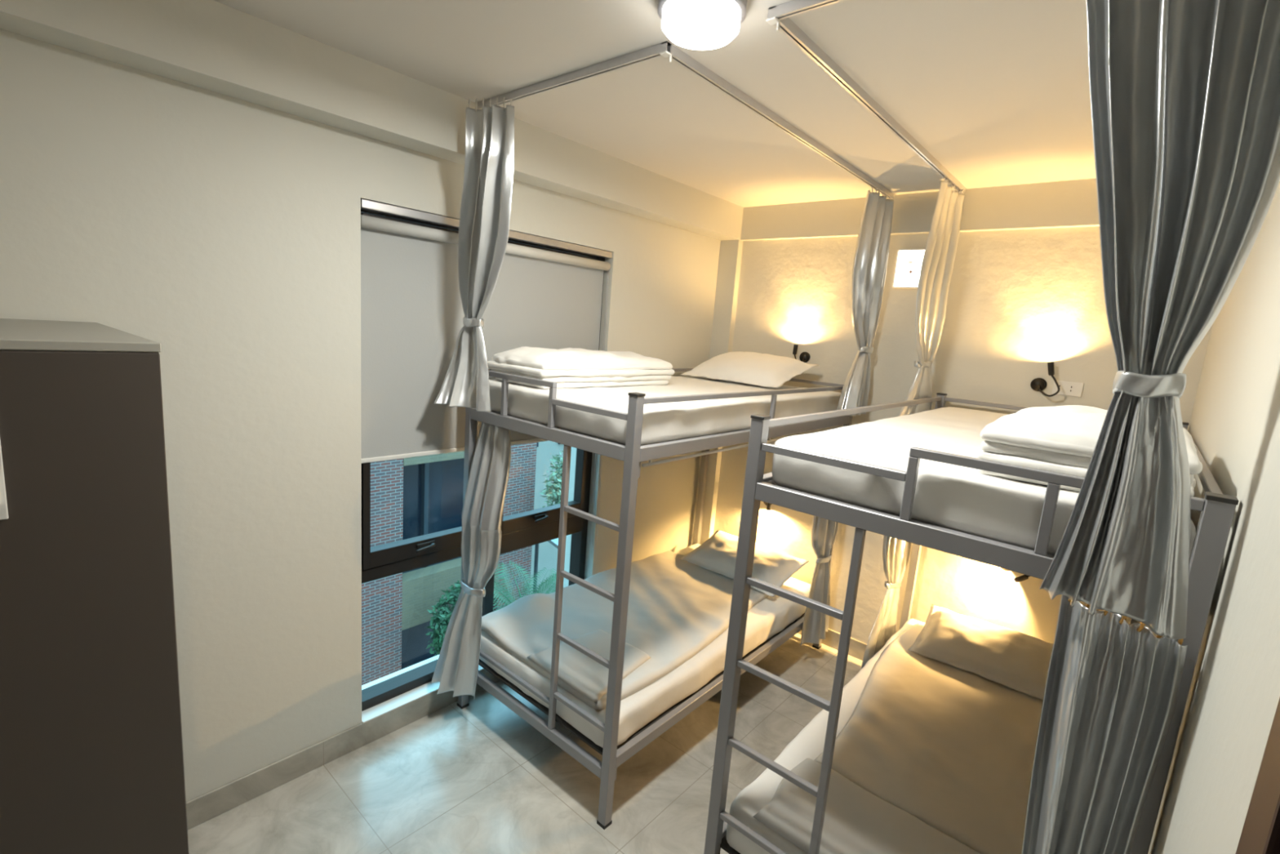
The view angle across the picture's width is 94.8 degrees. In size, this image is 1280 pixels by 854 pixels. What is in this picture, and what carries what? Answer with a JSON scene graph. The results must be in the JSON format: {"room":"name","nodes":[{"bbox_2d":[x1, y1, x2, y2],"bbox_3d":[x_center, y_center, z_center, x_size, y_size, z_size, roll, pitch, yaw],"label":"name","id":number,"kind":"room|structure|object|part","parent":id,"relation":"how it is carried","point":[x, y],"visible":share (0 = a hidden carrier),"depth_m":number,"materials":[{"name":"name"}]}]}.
{"room":"dormitory","nodes":[
{"label":"dormitory","id":0,"kind":"room"},
{"bbox_2d":[0,29,720,800],"bbox_3d":[-1.120,0.025,2.643,0.260,2.786,4.660,12,12,40],"label":"wall","id":1,"kind":"structure","parent":0,"point":[222,232],"depth_m":2.13,"materials":[{"name":"white paint"}]},
{"bbox_2d":[186,668,499,829],"bbox_3d":[-1.137,1.364,2.757,0.012,0.113,4.605,12,12,40],"label":"baseboard","id":2,"kind":"structure","parent":1,"relation":"attached to","point":[205,806],"depth_m":2.46,"materials":[{"name":"paint"}]},
{"bbox_2d":[0,0,743,240],"bbox_3d":[-0.867,-1.207,2.298,0.153,0.210,4.660,12,12,40],"label":"ceiling beam","id":3,"kind":"structure","parent":1,"relation":"attached to","point":[211,45],"depth_m":1.97,"materials":[{"name":"white paint"}]},
{"bbox_2d":[360,208,604,723],"bbox_3d":[-0.749,0.154,3.021,0.168,2.237,1.411,12,12,40],"label":"window","id":4,"kind":"structure","parent":1,"relation":"in","point":[531,527],"depth_m":2.90,"materials":[{"name":"brown metal"}]},
{"bbox_3d":[-0.966,-0.139,2.711,0.060,1.500,0.641,12,12,40],"label":"sash","id":5,"kind":"part","parent":4,"relation":"part of","materials":[{"name":"brown metal"}]},
{"bbox_3d":[-0.834,1.251,3.206,0.168,0.006,1.409,12,12,40],"label":"sill","id":6,"kind":"part","parent":4,"relation":"part of","materials":[{"name":"white"}]},
{"bbox_3d":[-1.006,0.562,2.765,0.044,0.029,0.106,12,12,40],"label":"handle","id":7,"kind":"part","parent":4,"relation":"part of","materials":[{"name":"black metal"}]},
{"bbox_2d":[360,199,612,546],"bbox_3d":[-0.688,-0.077,2.960,0.070,1.750,1.422,12,12,40],"label":"roller blind","id":8,"kind":"object","parent":4,"relation":"attached to","point":[412,314],"visible":0.63,"depth_m":2.63,"materials":[{"name":"white fabric"}]},
{"bbox_3d":[-0.225,-0.083,3.477,0.050,1.662,0.016,6,10,9],"label":"pull chain","id":9,"kind":"part","parent":8,"relation":"part of","materials":[{"name":"silver metal"}]},
{"bbox_3d":[-0.550,0.509,3.288,0.044,0.029,0.106,12,12,40],"label":"handle","id":10,"kind":"part","parent":4,"relation":"part of","materials":[{"name":"black metal"}]},
{"bbox_3d":[-0.512,-0.192,3.232,0.060,1.500,0.626,12,12,40],"label":"sash","id":11,"kind":"part","parent":4,"relation":"part of","materials":[{"name":"brown metal"}]},
{"bbox_2d":[187,632,862,853],"bbox_3d":[-0.195,1.697,2.006,3.018,0.150,5.060,12,12,40],"label":"floor","id":12,"kind":"structure","parent":0,"point":[477,778],"depth_m":2.46,"materials":[{"name":"tile"}]},
{"bbox_2d":[0,318,189,853],"bbox_3d":[-1.718,0.700,1.238,0.834,1.833,1.061,12,12,40],"label":"tall cabinet","id":13,"kind":"object","parent":12,"relation":"on","point":[91,757],"visible":1,"depth_m":1.21,"materials":[{"name":"grey laminate"}]},
{"bbox_3d":[-1.182,0.075,1.066,0.016,0.200,0.040,12,12,40],"label":"door handle","id":14,"kind":"part","parent":13,"relation":"part of","materials":[{"name":"white plastic"}]},
{"bbox_2d":[457,368,853,829],"bbox_3d":[0.190,0.569,3.246,1.043,1.716,2.003,12,12,40],"label":"bunk bed","id":15,"kind":"object","parent":12,"relation":"on","point":[632,453],"visible":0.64,"depth_m":2.36,"materials":[{"name":"grey paint"}]},
{"bbox_3d":[-0.827,0.557,2.828,0.040,1.699,0.040,12,12,40],"label":"post","id":16,"kind":"part","parent":15,"relation":"part of","materials":[{"name":"grey metal"}]},
{"bbox_2d":[431,422,511,698],"bbox_3d":[-0.755,0.628,2.694,0.333,1.327,0.240,12,12,40],"label":"curtain","id":17,"kind":"object","parent":15,"relation":"hanging from","point":[456,669],"visible":0.97,"depth_m":2.68,"materials":[{"name":"grey fabric"}]},
{"bbox_3d":[-0.615,1.113,2.692,0.637,0.018,0.018,12,12,40],"label":"foot rail","id":18,"kind":"part","parent":15,"relation":"part of","materials":[{"name":"grey metal"}]},
{"bbox_3d":[-0.329,0.673,2.397,0.022,1.227,0.024,12,12,40],"label":"ladder rail","id":19,"kind":"part","parent":15,"relation":"part of","materials":[{"name":"grey metal"}]},
{"bbox_3d":[-0.188,-0.067,2.200,0.402,0.022,0.022,12,12,40],"label":"foot rail","id":20,"kind":"part","parent":15,"relation":"part of","materials":[{"name":"grey metal"}]},
{"bbox_3d":[-0.127,-0.331,3.431,0.020,0.020,1.919,12,12,40],"label":"guard rail","id":21,"kind":"part","parent":15,"relation":"part of","materials":[{"name":"grey metal"}]},
{"bbox_3d":[-0.076,0.723,2.189,0.040,1.699,0.040,12,12,40],"label":"post","id":22,"kind":"part","parent":15,"relation":"part of","materials":[{"name":"grey metal"}]},
{"bbox_2d":[479,543,810,747],"bbox_3d":[0.146,1.069,3.324,0.981,0.150,1.930,12,12,40],"label":"mattress","id":23,"kind":"object","parent":15,"relation":"on","point":[771,615],"visible":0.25,"depth_m":2.69,"materials":[{"name":"white fabric"}]},
{"bbox_2d":[481,550,768,711],"bbox_3d":[0.025,0.960,3.207,0.921,0.086,1.575,12,12,40],"label":"duvet","id":24,"kind":"object","parent":23,"relation":"on","point":[677,607],"visible":0.82,"depth_m":2.97,"materials":[{"name":"white fabric"}]},
{"bbox_2d":[680,529,808,596],"bbox_3d":[0.663,0.837,3.778,0.714,0.174,0.438,12,12,40],"label":"pillow","id":25,"kind":"object","parent":24,"relation":"on","point":[717,553],"visible":0.79,"depth_m":3.69,"materials":[{"name":"white fabric"}]},
{"bbox_2d":[488,375,840,445],"bbox_3d":[0.239,-0.143,3.120,0.986,0.149,1.924,12,12,40],"label":"mattress","id":26,"kind":"object","parent":15,"relation":"on","point":[663,422],"visible":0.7,"depth_m":2.49,"materials":[{"name":"white fabric"}]},
{"bbox_2d":[487,346,675,389],"bbox_3d":[-0.256,-0.298,2.901,0.410,0.167,0.921,12,12,40],"label":"duvet","id":27,"kind":"object","parent":26,"relation":"on","point":[570,367],"visible":0.91,"depth_m":2.66,"materials":[{"name":"white fabric"}]},
{"bbox_2d":[680,351,818,387],"bbox_3d":[0.671,-0.372,3.662,0.451,0.186,0.720,-5,14,-45],"label":"pillow","id":28,"kind":"object","parent":26,"relation":"on","point":[765,370],"visible":1,"depth_m":3.52,"materials":[{"name":"white fabric"}]},
{"bbox_3d":[0.456,0.408,4.301,0.040,1.699,0.040,12,12,40],"label":"post","id":29,"kind":"part","parent":15,"relation":"part of","materials":[{"name":"grey paint"}]},
{"bbox_3d":[0.632,-0.164,2.787,0.020,0.020,1.919,12,12,40],"label":"guard rail","id":30,"kind":"part","parent":15,"relation":"part of","materials":[{"name":"grey metal"}]},
{"bbox_3d":[0.623,0.062,2.828,0.012,0.024,1.865,12,12,40],"label":"curtain rod","id":31,"kind":"part","parent":15,"relation":"part of","materials":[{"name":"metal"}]},
{"bbox_3d":[0.897,-0.322,3.847,0.959,0.020,0.022,12,12,40],"label":"head rail","id":32,"kind":"part","parent":15,"relation":"part of","materials":[{"name":"grey metal"}]},
{"bbox_2d":[800,425,848,646],"bbox_3d":[1.123,0.664,3.493,0.075,1.350,0.422,12,12,40],"label":"curtain","id":33,"kind":"object","parent":15,"relation":"hanging from","point":[824,531],"visible":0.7,"depth_m":3.49,"materials":[{"name":"grey fabric"}]},
{"bbox_3d":[1.208,0.574,3.663,0.040,1.699,0.040,12,12,40],"label":"post","id":34,"kind":"part","parent":15,"relation":"part of","materials":[{"name":"grey paint"}]},
{"bbox_2d":[703,392,1239,853],"bbox_3d":[1.294,0.816,2.286,1.015,1.716,2.003,12,12,40],"label":"bunk bed","id":35,"kind":"object","parent":12,"relation":"on","point":[1217,509],"visible":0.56,"depth_m":1.58,"materials":[{"name":"grey paint"}]},
{"bbox_3d":[0.287,0.807,1.859,0.040,1.699,0.040,12,12,40],"label":"post","id":36,"kind":"part","parent":35,"relation":"part of","materials":[{"name":"grey metal"}]},
{"bbox_3d":[0.509,0.090,1.586,0.402,0.022,0.022,12,12,40],"label":"foot rail","id":37,"kind":"part","parent":35,"relation":"part of","materials":[{"name":"grey metal"}]},
{"bbox_3d":[0.532,0.867,1.644,0.022,1.227,0.024,12,12,40],"label":"ladder rail","id":38,"kind":"part","parent":35,"relation":"part of","materials":[{"name":"grey metal"}]},
{"bbox_2d":[726,618,973,853],"bbox_3d":[1.256,1.308,2.363,0.945,0.168,1.938,12,12,40],"label":"mattress","id":39,"kind":"object","parent":35,"relation":"on","point":[809,743],"visible":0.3,"depth_m":2.11,"materials":[{"name":"white fabric"}]},
{"bbox_2d":[753,757,980,853],"bbox_3d":[0.784,1.270,1.742,0.835,0.043,0.360,12,12,40],"label":"duvet","id":40,"kind":"object","parent":39,"relation":"on","point":[856,820],"visible":0.9,"depth_m":1.83,"materials":[{"name":"white fabric"}]},
{"bbox_2d":[813,622,1043,853],"bbox_3d":[1.378,1.206,2.468,0.890,0.022,1.470,12,12,40],"label":"duvet","id":41,"kind":"object","parent":39,"relation":"on","point":[952,748],"visible":0.62,"depth_m":2.25,"materials":[{"name":"white fabric"}]},
{"bbox_2d":[908,604,1053,699],"bbox_3d":[1.728,1.082,2.887,0.674,0.170,0.438,12,12,40],"label":"pillow","id":42,"kind":"object","parent":41,"relation":"on","point":[1017,660],"visible":0.87,"depth_m":2.83,"materials":[{"name":"white fabric"}]},
{"bbox_3d":[0.989,-0.081,2.461,0.020,0.020,1.919,12,12,40],"label":"guard rail","id":43,"kind":"part","parent":35,"relation":"part of","materials":[{"name":"grey metal"}]},
{"bbox_2d":[861,535,911,668],"bbox_3d":[1.351,0.753,3.191,0.068,1.390,0.533,12,12,40],"label":"curtain","id":44,"kind":"object","parent":35,"relation":"hanging from","point":[895,552],"visible":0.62,"depth_m":3.24,"materials":[{"name":"grey fabric"}]},
{"bbox_3d":[1.571,0.658,3.332,0.040,1.699,0.040,12,12,40],"label":"post","id":45,"kind":"part","parent":35,"relation":"part of","materials":[{"name":"grey paint"}]},
{"bbox_2d":[772,406,1195,558],"bbox_3d":[1.349,0.104,2.159,0.939,0.152,1.935,12,12,40],"label":"mattress","id":46,"kind":"object","parent":35,"relation":"on","point":[958,498],"visible":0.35,"depth_m":1.53,"materials":[{"name":"white fabric"}]},
{"bbox_2d":[975,404,1202,496],"bbox_3d":[1.145,0.042,1.500,0.404,0.174,0.576,12,12,40],"label":"duvet","id":47,"kind":"object","parent":46,"relation":"on","point":[1063,439],"visible":0.59,"depth_m":1.35,"materials":[{"name":"white fabric"}]},
{"bbox_3d":[2.002,-0.074,2.887,0.931,0.020,0.022,12,12,40],"label":"head rail","id":48,"kind":"part","parent":35,"relation":"part of","materials":[{"name":"grey metal"}]},
{"bbox_2d":[1022,595,1187,853],"bbox_3d":[0.887,1.038,1.259,0.205,1.438,0.114,12,12,40],"label":"curtain","id":49,"kind":"object","parent":35,"relation":"hanging from","point":[1112,688],"visible":0.96,"depth_m":1.19,"materials":[{"name":"grey fabric"}]},
{"bbox_3d":[2.302,0.819,2.712,0.040,1.699,0.040,12,12,40],"label":"post","id":50,"kind":"part","parent":35,"relation":"part of","materials":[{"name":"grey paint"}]},
{"bbox_3d":[1.018,0.968,1.238,0.040,1.699,0.040,12,12,40],"label":"post","id":51,"kind":"part","parent":35,"relation":"part of","materials":[{"name":"grey metal"}]},
{"bbox_3d":[1.728,0.082,1.834,0.020,0.020,1.919,12,12,40],"label":"guard rail","id":52,"kind":"part","parent":35,"relation":"part of","materials":[{"name":"grey metal"}]},
{"bbox_2d":[213,0,1095,207],"bbox_3d":[0.029,-1.190,1.519,3.018,0.150,5.060,12,12,40],"label":"ceiling","id":53,"kind":"structure","parent":0,"point":[997,91],"depth_m":1.98,"materials":[{"name":"white paint"}]},
{"bbox_2d":[477,41,895,199],"bbox_3d":[0.386,-1.284,2.845,0.984,0.050,2.067,12,12,40],"label":"rail","id":54,"kind":"object","parent":53,"relation":"attached to","point":[665,49],"visible":0.99,"depth_m":2.07,"materials":[{"name":"silver metal"}]},
{"bbox_2d":[434,97,514,411],"bbox_3d":[-0.688,-0.680,2.422,0.375,1.231,0.172,12,12,37],"label":"curtain","id":55,"kind":"object","parent":54,"relation":"hanging from","point":[486,206],"visible":1,"depth_m":2.40,"materials":[{"name":"grey fabric"}]},
{"bbox_2d":[836,186,893,416],"bbox_3d":[1.248,-0.667,3.251,0.094,1.226,0.392,12,12,40],"label":"curtain","id":56,"kind":"object","parent":54,"relation":"hanging from","point":[872,250],"visible":0.96,"depth_m":3.24,"materials":[{"name":"grey fabric"}]},
{"bbox_2d":[657,0,747,50],"bbox_3d":[0.159,-1.062,1.532,0.230,0.086,0.230,12,12,40],"label":"ceiling lamp","id":57,"kind":"object","parent":53,"relation":"attached to","point":[693,24],"visible":1,"depth_m":1.49,"materials":[{"name":"white"}]},
{"bbox_2d":[765,0,966,194],"bbox_3d":[1.404,-1.058,1.980,1.059,0.052,2.068,12,12,40],"label":"rail","id":58,"kind":"object","parent":53,"relation":"attached to","point":[778,15],"visible":0.98,"depth_m":1.81,"materials":[{"name":"silver metal"}]},
{"bbox_2d":[898,175,964,416],"bbox_3d":[1.464,-0.612,2.992,0.097,1.216,0.507,12,12,40],"label":"curtain","id":59,"kind":"object","parent":58,"relation":"hanging from","point":[940,251],"visible":0.91,"depth_m":2.99,"materials":[{"name":"grey fabric"}]},
{"bbox_2d":[1039,0,1279,639],"bbox_3d":[0.894,-0.289,1.063,0.382,1.311,0.124,12,12,40],"label":"curtain","id":60,"kind":"object","parent":58,"relation":"hanging from","point":[1185,94],"visible":1,"depth_m":1.05,"materials":[{"name":"grey fabric"}]},
{"bbox_2d":[713,226,1213,644],"bbox_3d":[1.509,0.069,3.589,3.018,2.786,0.200,12,12,40],"label":"wall","id":61,"kind":"structure","parent":0,"point":[1020,301],"depth_m":3.28,"materials":[{"name":"white paint"}]},
{"bbox_2d":[691,240,743,545],"bbox_3d":[0.534,-0.013,4.261,0.148,2.576,0.055,12,12,40],"label":"column","id":62,"kind":"structure","parent":61,"relation":"attached to","point":[731,251],"depth_m":4.12,"materials":[{"name":"white paint"}]},
{"bbox_2d":[763,501,772,511],"bbox_3d":[0.865,0.510,4.016,0.080,0.101,0.069,12,12,40],"label":"reading lamp","id":63,"kind":"object","parent":61,"relation":"attached to","point":[768,504],"visible":0.27,"depth_m":3.98,"materials":[{"name":"black metal"}]},
{"bbox_2d":[792,344,809,362],"bbox_3d":[1.031,-0.464,3.772,0.098,0.120,0.069,12,12,40],"label":"reading lamp","id":64,"kind":"object","parent":61,"relation":"attached to","point":[804,357],"visible":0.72,"depth_m":3.77,"materials":[{"name":"black metal"}]},
{"bbox_2d":[797,628,866,660],"bbox_3d":[1.411,1.408,3.669,2.398,0.113,0.012,12,12,40],"label":"baseboard","id":65,"kind":"structure","parent":61,"relation":"attached to","point":[856,647],"depth_m":3.73,"materials":[{"name":"stone"}]},
{"bbox_2d":[892,248,925,288],"bbox_3d":[1.530,-0.891,3.317,0.180,0.217,0.036,12,12,40],"label":"wall light","id":66,"kind":"object","parent":61,"relation":"attached to","point":[908,262],"visible":0.73,"depth_m":3.31,"materials":[{"name":"white plastic"}]},
{"bbox_2d":[740,177,1099,240],"bbox_3d":[1.606,-1.170,3.216,2.405,0.210,0.046,12,12,40],"label":"ceiling beam","id":67,"kind":"structure","parent":61,"relation":"attached to","point":[1067,203],"depth_m":3.10,"materials":[{"name":"white paint"}]},
{"bbox_2d":[1000,567,1030,582],"bbox_3d":[1.959,0.748,3.075,0.054,0.118,0.178,2,10,-13],"label":"reading lamp","id":68,"kind":"object","parent":61,"relation":"attached to","point":[1021,578],"visible":0.31,"depth_m":3.04,"materials":[{"name":"black metal"}]},
{"bbox_2d":[1030,362,1059,396],"bbox_3d":[2.026,-0.239,2.926,0.055,0.169,0.154,2,10,-12],"label":"reading lamp","id":69,"kind":"object","parent":61,"relation":"attached to","point":[1037,384],"visible":1,"depth_m":2.95,"materials":[{"name":"black metal"}]},
{"bbox_3d":[2.016,-0.207,2.911,0.028,0.110,0.119,1,10,-20],"label":"flexible arm","id":70,"kind":"part","parent":69,"relation":"part of","materials":[{"name":"black metal"}]},
{"bbox_2d":[1051,380,1084,396],"bbox_3d":[2.107,-0.190,2.901,0.120,0.070,0.011,12,12,40],"label":"wall socket","id":71,"kind":"object","parent":61,"relation":"attached to","point":[1066,388],"visible":0.78,"depth_m":2.89,"materials":[{"name":"white plastic"}]},
{"bbox_2d":[1145,181,1279,853],"bbox_3d":[0.976,0.487,0.863,0.200,2.786,4.660,12,12,40],"label":"wall","id":72,"kind":"structure","parent":0,"point":[1233,695],"depth_m":1.01,"materials":[{"name":"white paint"}]},
{"bbox_2d":[1235,697,1279,853],"bbox_3d":[0.213,0.867,0.269,0.063,2.120,1.010,12,12,40],"label":"door","id":73,"kind":"structure","parent":72,"relation":"in","point":[1260,832],"depth_m":0.53,"materials":[{"name":"brown wood"}]},
{"label":"outside","id":74,"kind":"structure","parent":0,"visible":0},
{"bbox_3d":[-6.969,3.184,20.389,29.340,0.200,42.000,12,12,40],"label":"ground","id":75,"kind":"structure","parent":74,"visible":0},
{"bbox_2d":[425,580,460,656],"bbox_3d":[-2.067,3.663,6.597,0.563,4.184,0.775,12,12,40],"label":"shrub","id":76,"kind":"object","parent":75,"relation":"on","point":[444,612],"visible":0.21,"depth_m":6.15,"materials":[{"name":"green plant"}]},
{"bbox_2d":[361,442,537,684],"bbox_3d":[-5.512,1.721,7.413,6.010,7.200,5.620,12,12,40],"label":"brick building","id":77,"kind":"structure","parent":75,"relation":"on","point":[411,497],"depth_m":6.46,"materials":[{"name":"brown brick"}]},
{"bbox_2d":[447,560,556,620],"bbox_3d":[-1.315,3.688,6.287,1.589,4.346,1.587,12,12,40],"label":"palm tree","id":78,"kind":"object","parent":75,"relation":"on","point":[546,584],"visible":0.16,"depth_m":6.26,"materials":[{"name":"green plant"}]},
{"bbox_2d":[533,537,558,591],"bbox_3d":[-0.843,3.379,9.983,1.100,3.800,2.050,12,12,40],"label":"canopy roof","id":79,"kind":"structure","parent":75,"relation":"on","point":[554,542],"depth_m":9.36,"materials":[{"name":"grey"}]},
{"bbox_2d":[529,440,564,594],"bbox_3d":[-2.679,0.785,16.076,5.100,6.600,7.100,12,12,40],"label":"house","id":80,"kind":"structure","parent":75,"relation":"on","point":[548,553],"depth_m":13.38,"materials":[{"name":"concrete"}]},
{"bbox_2d":[538,450,563,507],"bbox_3d":[-1.004,2.872,7.760,0.714,5.515,0.856,12,12,40],"label":"tree","id":81,"kind":"object","parent":75,"relation":"on","point":[556,486],"visible":0.18,"depth_m":7.24,"materials":[{"name":"green plant"}]}
]}

